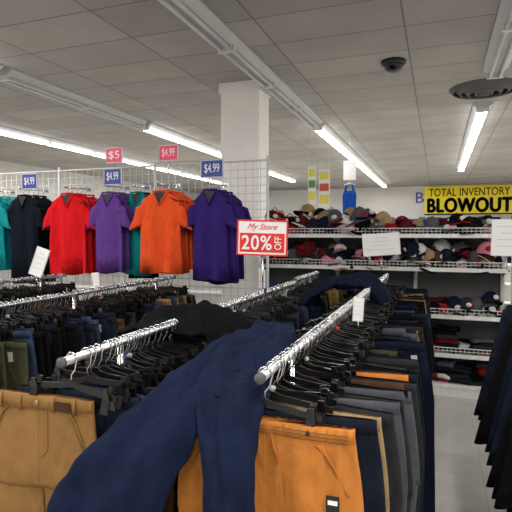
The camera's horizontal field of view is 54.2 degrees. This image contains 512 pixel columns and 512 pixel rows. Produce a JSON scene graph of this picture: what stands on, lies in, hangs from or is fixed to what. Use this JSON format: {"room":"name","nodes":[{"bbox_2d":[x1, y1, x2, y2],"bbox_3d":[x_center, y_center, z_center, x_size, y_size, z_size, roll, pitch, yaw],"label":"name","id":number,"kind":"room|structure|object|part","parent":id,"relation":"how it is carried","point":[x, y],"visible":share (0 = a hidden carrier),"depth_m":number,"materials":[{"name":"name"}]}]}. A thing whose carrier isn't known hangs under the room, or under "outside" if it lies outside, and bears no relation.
{"room":"clothing store","nodes":[
{"label":"clothing store","id":0,"kind":"room"},
{"bbox_2d":[0,161,194,201],"bbox_3d":[-7.041,-0.647,11.484,0.100,3.450,24.800,1,3,20],"label":"wall","id":1,"kind":"structure","parent":0,"point":[5,167],"depth_m":14.49,"materials":[{"name":"paint"}]},
{"bbox_2d":[0,0,511,192],"bbox_3d":[0.289,-2.299,8.739,15.500,0.100,24.800,1,3,20],"label":"ceiling","id":2,"kind":"structure","parent":0,"point":[137,58],"depth_m":6.06,"materials":[{"name":"tile"}]},
{"bbox_2d":[0,125,105,157],"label":"fluorescent ceiling light","id":3,"kind":"object","parent":2,"relation":"attached to","point":[29,136],"depth_m":9.72,"materials":[{"name":"plastic"}]},
{"bbox_2d":[0,68,146,128],"bbox_3d":[-2.386,-2.105,6.952,0.260,0.125,2.800,1,3,20],"label":"fluorescent ceiling light","id":4,"kind":"object","parent":2,"relation":"attached to","point":[22,79],"visible":1,"depth_m":6.53,"materials":[{"name":"metal"}]},
{"bbox_2d":[123,156,220,183],"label":"fluorescent ceiling light","id":5,"kind":"object","parent":2,"relation":"attached to","point":[129,160],"depth_m":13.80,"materials":[{"name":"plastic"}]},
{"bbox_2d":[140,122,220,157],"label":"fluorescent ceiling light","id":6,"kind":"object","parent":2,"relation":"attached to","point":[172,135],"depth_m":9.42,"materials":[{"name":"plastic"}]},
{"bbox_2d":[158,0,323,128],"bbox_3d":[-0.069,-2.033,5.366,0.260,0.125,6.200,1,3,20],"label":"fluorescent ceiling light","id":7,"kind":"object","parent":2,"relation":"attached to","point":[194,13],"visible":0.99,"depth_m":4.90,"materials":[{"name":"metal"}]},
{"bbox_2d":[269,168,296,182],"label":"fluorescent ceiling light","id":8,"kind":"object","parent":2,"relation":"attached to","point":[278,174],"depth_m":15.53,"materials":[{"name":"plastic"}]},
{"bbox_2d":[308,166,315,203],"bbox_3d":[0.913,-1.155,8.135,0.119,0.602,0.014,1,3,20],"label":"poster","id":9,"kind":"object","parent":2,"relation":"hanging from","point":[311,184],"depth_m":8.13,"materials":[{"name":"paper"}]},
{"bbox_2d":[315,126,315,160],"bbox_3d":[0.964,-1.818,8.086,0.005,0.545,0.014,1,3,20],"label":"wire","id":10,"kind":"object","parent":2,"relation":"hanging from","point":[315,126],"depth_m":8.09,"materials":[{"name":"metal"}]},
{"bbox_2d":[319,169,329,207],"bbox_3d":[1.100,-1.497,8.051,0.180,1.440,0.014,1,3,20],"label":"poster","id":11,"kind":"object","parent":2,"relation":"hanging from","point":[324,174],"visible":0.99,"depth_m":8.06,"materials":[{"name":"paper"}]},
{"bbox_2d":[342,160,355,212],"bbox_3d":[1.669,-1.481,8.912,0.250,1.550,0.080,1,3,20],"label":"hanging sign","id":12,"kind":"object","parent":2,"relation":"hanging from","point":[349,167],"visible":0.78,"depth_m":8.90,"materials":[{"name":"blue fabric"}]},
{"bbox_2d":[312,122,387,187],"bbox_3d":[2.941,-2.408,13.627,0.260,0.125,11.200,1,3,20],"label":"fluorescent ceiling light","id":13,"kind":"object","parent":2,"relation":"attached to","point":[326,132],"visible":1,"depth_m":10.69,"materials":[{"name":"plastic"}]},
{"bbox_2d":[381,57,405,73],"bbox_3d":[1.481,-2.034,5.387,0.260,0.124,0.260,1,3,20],"label":"dome camera","id":14,"kind":"object","parent":2,"relation":"attached to","point":[392,65],"visible":1,"depth_m":5.31,"materials":[{"name":"plastic"}]},
{"bbox_2d":[456,102,492,171],"bbox_3d":[4.477,-2.268,10.543,0.260,0.125,7.350,1,3,20],"label":"fluorescent ceiling light","id":15,"kind":"object","parent":2,"relation":"attached to","point":[479,113],"visible":1,"depth_m":8.68,"materials":[{"name":"plastic"}]},
{"bbox_2d":[449,77,511,99],"bbox_3d":[2.900,-2.091,6.359,0.840,0.100,0.840,1,3,20],"label":"ceiling air vent","id":16,"kind":"object","parent":2,"relation":"attached to","point":[483,88],"depth_m":6.21,"materials":[{"name":"grey metal"}]},
{"bbox_2d":[482,0,511,79],"bbox_3d":[1.946,-1.953,3.596,0.260,0.125,4.250,1,3,20],"label":"fluorescent ceiling light","id":17,"kind":"object","parent":2,"relation":"attached to","point":[498,58],"visible":1,"depth_m":4.73,"materials":[{"name":"metal"}]},
{"bbox_2d":[196,183,511,218],"bbox_3d":[4.547,-1.056,20.506,15.500,3.450,0.100,1,3,20],"label":"wall","id":18,"kind":"structure","parent":0,"point":[396,201],"depth_m":20.26,"materials":[{"name":"paint"}]},
{"bbox_2d":[416,185,511,214],"bbox_3d":[7.955,-2.126,19.106,3.530,1.085,0.062,1,3,20],"label":"banner","id":19,"kind":"object","parent":18,"relation":"attached to","point":[485,199],"visible":1,"depth_m":19.05,"materials":[{"name":"yellow"}]},
{"bbox_2d":[434,307,506,511],"bbox_3d":[0.289,1.248,8.900,15.500,0.100,24.800,1,3,20],"label":"floor","id":20,"kind":"structure","parent":0,"point":[462,472],"depth_m":3.51,"materials":[{"name":"tile"}]},
{"bbox_2d":[0,273,78,317],"bbox_3d":[-2.209,0.817,3.798,0.675,1.224,2.178,1,3,20],"label":"clothes rack","id":21,"kind":"object","parent":20,"relation":"on","point":[6,294],"visible":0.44,"depth_m":4.29,"materials":[{"name":"metal"}]},
{"bbox_3d":[-2.199,0.821,3.795,0.524,1.216,2.174,1,3,20],"label":"rack frame","id":22,"kind":"part","parent":21,"relation":"part of","materials":[{"name":"metal"}]},
{"bbox_2d":[0,275,195,389],"bbox_3d":[-1.195,0.838,3.323,0.687,1.224,2.682,1,3,20],"label":"clothes rack","id":23,"kind":"object","parent":20,"relation":"on","point":[32,341],"visible":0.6,"depth_m":3.00,"materials":[{"name":"metal"}]},
{"bbox_2d":[28,246,50,291],"bbox_3d":[-1.447,0.086,3.345,0.152,0.306,0.016,0,3,3],"label":"sign card","id":24,"kind":"object","parent":23,"relation":"attached to","point":[41,255],"visible":1,"depth_m":3.34,"materials":[{"name":"white paper"}]},
{"bbox_3d":[-1.199,0.842,3.325,0.524,1.216,2.674,1,3,20],"label":"rack frame","id":25,"kind":"part","parent":23,"relation":"part of","materials":[{"name":"metal"}]},
{"bbox_2d":[91,272,99,287],"bbox_3d":[-1.122,0.173,3.508,0.060,0.118,0.016,0,3,9],"label":"sign card","id":26,"kind":"object","parent":23,"relation":"on","point":[95,276],"visible":1,"depth_m":3.50,"materials":[{"name":"white paper"}]},
{"bbox_2d":[0,270,221,303],"bbox_3d":[-3.265,0.285,10.058,6.050,1.718,0.435,1,3,20],"label":"shelving","id":27,"kind":"object","parent":20,"relation":"on","point":[111,279],"visible":0.02,"depth_m":9.89,"materials":[{"name":"white metal"}]},
{"bbox_2d":[0,156,268,302],"bbox_3d":[-2.182,0.181,5.597,4.930,2.330,0.500,1,3,20],"label":"panels","id":28,"kind":"object","parent":20,"relation":"on","point":[59,170],"visible":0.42,"depth_m":5.07,"materials":[{"name":"metal"}]},
{"bbox_2d":[0,190,16,269],"bbox_3d":[-2.858,-0.300,5.611,0.682,0.909,0.399,1,3,20],"label":"clothes rack","id":29,"kind":"object","parent":28,"relation":"hanging from","point":[5,249],"visible":0.52,"depth_m":5.42,"materials":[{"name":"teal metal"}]},
{"bbox_3d":[-2.870,-0.730,5.596,0.060,0.050,0.399,1,3,20],"label":"faceout arm","id":30,"kind":"part","parent":29,"relation":"part of","materials":[{"name":"silver metal"}]},
{"bbox_2d":[4,186,58,284],"bbox_3d":[-2.424,-0.222,5.457,0.727,1.052,0.424,1,3,20],"label":"clothes rack","id":31,"kind":"object","parent":28,"relation":"hanging from","point":[26,213],"visible":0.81,"depth_m":5.31,"materials":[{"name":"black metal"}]},
{"bbox_2d":[21,173,37,189],"bbox_3d":[-2.358,-0.777,5.215,0.206,0.161,0.017,1,3,20],"label":"price sign","id":32,"kind":"object","parent":31,"relation":"attached to","point":[29,181],"visible":1,"depth_m":5.21,"materials":[{"name":"paper"}]},
{"bbox_3d":[-2.419,-0.722,5.432,0.060,0.050,0.399,1,3,20],"label":"faceout arm","id":33,"kind":"part","parent":31,"relation":"part of","materials":[{"name":"silver metal"}]},
{"bbox_2d":[42,185,102,274],"bbox_3d":[-1.875,-0.271,5.254,0.713,0.935,0.412,1,3,20],"label":"clothes rack","id":34,"kind":"object","parent":28,"relation":"hanging from","point":[72,247],"visible":0.84,"depth_m":5.10,"materials":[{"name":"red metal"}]},
{"bbox_3d":[-1.874,-0.713,5.234,0.060,0.050,0.399,1,3,20],"label":"faceout arm","id":35,"kind":"part","parent":34,"relation":"part of","materials":[{"name":"silver metal"}]},
{"bbox_2d":[86,183,139,273],"bbox_3d":[-1.412,-0.274,5.085,0.606,0.914,0.399,1,3,20],"label":"clothes rack","id":36,"kind":"object","parent":28,"relation":"hanging from","point":[112,217],"visible":0.87,"depth_m":4.93,"materials":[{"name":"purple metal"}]},
{"bbox_2d":[103,168,121,184],"bbox_3d":[-1.391,-0.771,4.862,0.206,0.161,0.017,1,3,20],"label":"price sign","id":37,"kind":"object","parent":36,"relation":"attached to","point":[112,176],"visible":1,"depth_m":4.86,"materials":[{"name":"paper"}]},
{"bbox_3d":[-1.413,-0.706,5.066,0.060,0.050,0.399,1,3,20],"label":"faceout arm","id":38,"kind":"part","parent":36,"relation":"part of","materials":[{"name":"silver metal"}]},
{"bbox_2d":[106,147,122,167],"bbox_3d":[-1.493,-0.991,5.273,0.206,0.300,0.017,1,3,20],"label":"price sign","id":39,"kind":"object","parent":28,"relation":"attached to","point":[113,155],"visible":0.98,"depth_m":5.26,"materials":[{"name":"paper"}]},
{"bbox_2d":[125,183,158,278],"bbox_3d":[-1.163,-0.250,5.070,0.626,0.961,0.259,1,3,20],"label":"clothes rack","id":40,"kind":"object","parent":28,"relation":"hanging from","point":[135,200],"visible":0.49,"depth_m":4.98,"materials":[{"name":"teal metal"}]},
{"bbox_3d":[-1.164,-0.705,5.050,0.060,0.050,0.259,1,3,20],"label":"faceout arm","id":41,"kind":"part","parent":40,"relation":"part of","materials":[{"name":"silver metal"}]},
{"bbox_2d":[129,181,193,273],"bbox_3d":[-0.858,-0.273,4.883,0.713,0.897,0.414,1,3,20],"label":"clothes rack","id":42,"kind":"object","parent":28,"relation":"hanging from","point":[161,216],"visible":0.92,"depth_m":4.74,"materials":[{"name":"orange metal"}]},
{"bbox_3d":[-0.859,-0.696,4.864,0.060,0.050,0.399,1,3,20],"label":"faceout arm","id":43,"kind":"part","parent":42,"relation":"part of","materials":[{"name":"silver metal"}]},
{"bbox_2d":[158,144,178,165],"bbox_3d":[-0.882,-0.975,5.051,0.226,0.290,0.017,1,3,20],"label":"price sign","id":44,"kind":"object","parent":28,"relation":"attached to","point":[168,153],"visible":1,"depth_m":5.04,"materials":[{"name":"paper"}]},
{"bbox_2d":[182,180,251,284],"bbox_3d":[-0.357,-0.213,4.701,0.653,0.982,0.404,1,3,20],"label":"clothes rack","id":45,"kind":"object","parent":28,"relation":"hanging from","point":[213,216],"visible":0.98,"depth_m":4.57,"materials":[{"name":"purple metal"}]},
{"bbox_2d":[200,159,223,179],"bbox_3d":[-0.395,-0.775,4.499,0.226,0.180,0.017,1,3,20],"label":"price sign","id":46,"kind":"object","parent":45,"relation":"attached to","point":[214,168],"visible":1,"depth_m":4.49,"materials":[{"name":"paper"}]},
{"bbox_3d":[-0.370,-0.678,4.687,0.060,0.050,0.399,1,3,20],"label":"faceout arm","id":47,"kind":"part","parent":45,"relation":"part of","materials":[{"name":"silver metal"}]},
{"bbox_2d":[0,280,326,511],"bbox_3d":[-0.130,0.860,2.850,0.717,1.224,2.745,1,3,20],"label":"clothes rack","id":48,"kind":"object","parent":20,"relation":"on","point":[46,425],"visible":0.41,"depth_m":1.66,"materials":[{"name":"metal"}]},
{"bbox_3d":[-0.137,0.864,2.853,0.524,1.216,2.734,1,3,20],"label":"rack frame","id":49,"kind":"part","parent":48,"relation":"part of","materials":[{"name":"metal"}]},
{"bbox_2d":[114,300,253,343],"bbox_3d":[-0.326,0.361,2.339,0.764,0.296,0.376,1,3,12],"label":"trousers","id":50,"kind":"object","parent":48,"relation":"on","point":[214,321],"visible":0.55,"depth_m":2.26,"materials":[{"name":"fabric"}]},
{"bbox_2d":[236,219,287,293],"bbox_3d":[0.043,0.004,3.297,0.343,0.492,0.055,1,3,12],"label":"sign","id":51,"kind":"object","parent":48,"relation":"on","point":[262,238],"visible":1,"depth_m":3.28,"materials":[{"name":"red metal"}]},
{"bbox_2d":[219,80,270,302],"bbox_3d":[-0.136,-0.414,6.369,0.540,3.450,0.420,1,3,20],"label":"support column","id":52,"kind":"structure","parent":20,"relation":"on","point":[244,105],"depth_m":6.15,"materials":[{"name":"paint"}]},
{"bbox_2d":[177,273,434,511],"bbox_3d":[0.714,0.848,3.103,0.797,1.224,3.692,1,3,20],"label":"clothes rack","id":53,"kind":"object","parent":20,"relation":"on","point":[347,422],"visible":0.84,"depth_m":1.56,"materials":[{"name":"fabric"}]},
{"bbox_2d":[47,320,295,511],"bbox_3d":[-0.143,0.600,1.668,0.568,0.655,0.956,1,3,20],"label":"trousers","id":54,"kind":"object","parent":53,"relation":"on","point":[134,466],"visible":0.94,"depth_m":1.37,"materials":[{"name":"fabric"}]},
{"bbox_3d":[0.639,0.851,3.129,0.524,1.216,3.684,1,3,20],"label":"rack frame","id":55,"kind":"part","parent":53,"relation":"part of","materials":[{"name":"metal"}]},
{"bbox_2d":[299,271,393,306],"bbox_3d":[0.657,0.255,3.714,0.678,0.291,0.501,1,3,20],"label":"trousers","id":56,"kind":"object","parent":53,"relation":"on","point":[380,292],"visible":0.88,"depth_m":3.60,"materials":[{"name":"fabric"}]},
{"bbox_2d":[352,297,363,330],"bbox_3d":[0.500,0.286,2.443,0.057,0.166,0.016,1,3,14],"label":"sign card","id":57,"kind":"object","parent":53,"relation":"attached to","point":[358,303],"visible":1,"depth_m":2.44,"materials":[{"name":"white paper"}]},
{"bbox_2d":[362,232,400,275],"bbox_3d":[1.148,-0.020,4.590,0.351,0.403,0.016,1,3,20],"label":"sign card","id":58,"kind":"object","parent":53,"relation":"attached to","point":[380,244],"visible":1,"depth_m":4.58,"materials":[{"name":"white paper"}]},
{"bbox_2d":[276,271,343,309],"bbox_3d":[0.492,0.774,4.730,0.680,1.224,0.886,1,3,20],"label":"clothes rack","id":59,"kind":"object","parent":20,"relation":"on","point":[331,297],"visible":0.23,"depth_m":4.58,"materials":[{"name":"fabric"}]},
{"bbox_3d":[0.484,0.778,4.733,0.603,1.216,0.676,-1,3,-21],"label":"rack frame","id":60,"kind":"part","parent":59,"relation":"part of","materials":[{"name":"metal"}]},
{"bbox_2d":[255,204,509,398],"bbox_3d":[1.240,0.393,5.293,2.597,1.936,0.528,1,3,20],"label":"shelving unit","id":61,"kind":"object","parent":20,"relation":"on","point":[450,258],"visible":0.59,"depth_m":5.10,"materials":[{"name":"white metal"}]},
{"bbox_2d":[410,216,511,220],"bbox_3d":[4.295,-0.413,19.842,13.550,2.226,0.435,1,3,20],"label":"shelving","id":62,"kind":"object","parent":20,"relation":"on","point":[479,216],"visible":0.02,"depth_m":18.68,"materials":[{"name":"white metal"}]},
{"bbox_2d":[474,305,511,511],"bbox_3d":[1.404,0.780,2.134,0.899,1.397,1.528,1,3,20],"label":"clothes rack","id":63,"kind":"object","parent":20,"relation":"on","point":[493,409],"visible":1,"depth_m":2.27,"materials":[{"name":"fabric"}]},
{"bbox_2d":[504,256,510,306],"bbox_3d":[2.490,0.134,11.682,9.750,1.873,0.435,1,3,20],"label":"shelving","id":64,"kind":"object","parent":20,"relation":"on","point":[507,288],"visible":0.02,"depth_m":10.80,"materials":[{"name":"white metal"}]},
{"bbox_2d":[510,256,511,304],"bbox_3d":[3.355,0.493,4.566,1.800,1.800,0.445,1,3,20],"label":"shelving unit","id":65,"kind":"object","parent":20,"relation":"on","point":[511,256],"visible":0.12,"depth_m":5.04,"materials":[{"name":"white metal"}]},
{"bbox_2d":[490,219,511,268],"bbox_3d":[2.081,-0.097,4.139,0.252,0.418,0.016,1,3,23],"label":"sign card","id":66,"kind":"object","parent":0,"point":[501,232],"visible":1,"depth_m":4.15,"materials":[{"name":"white paper"}]}
]}

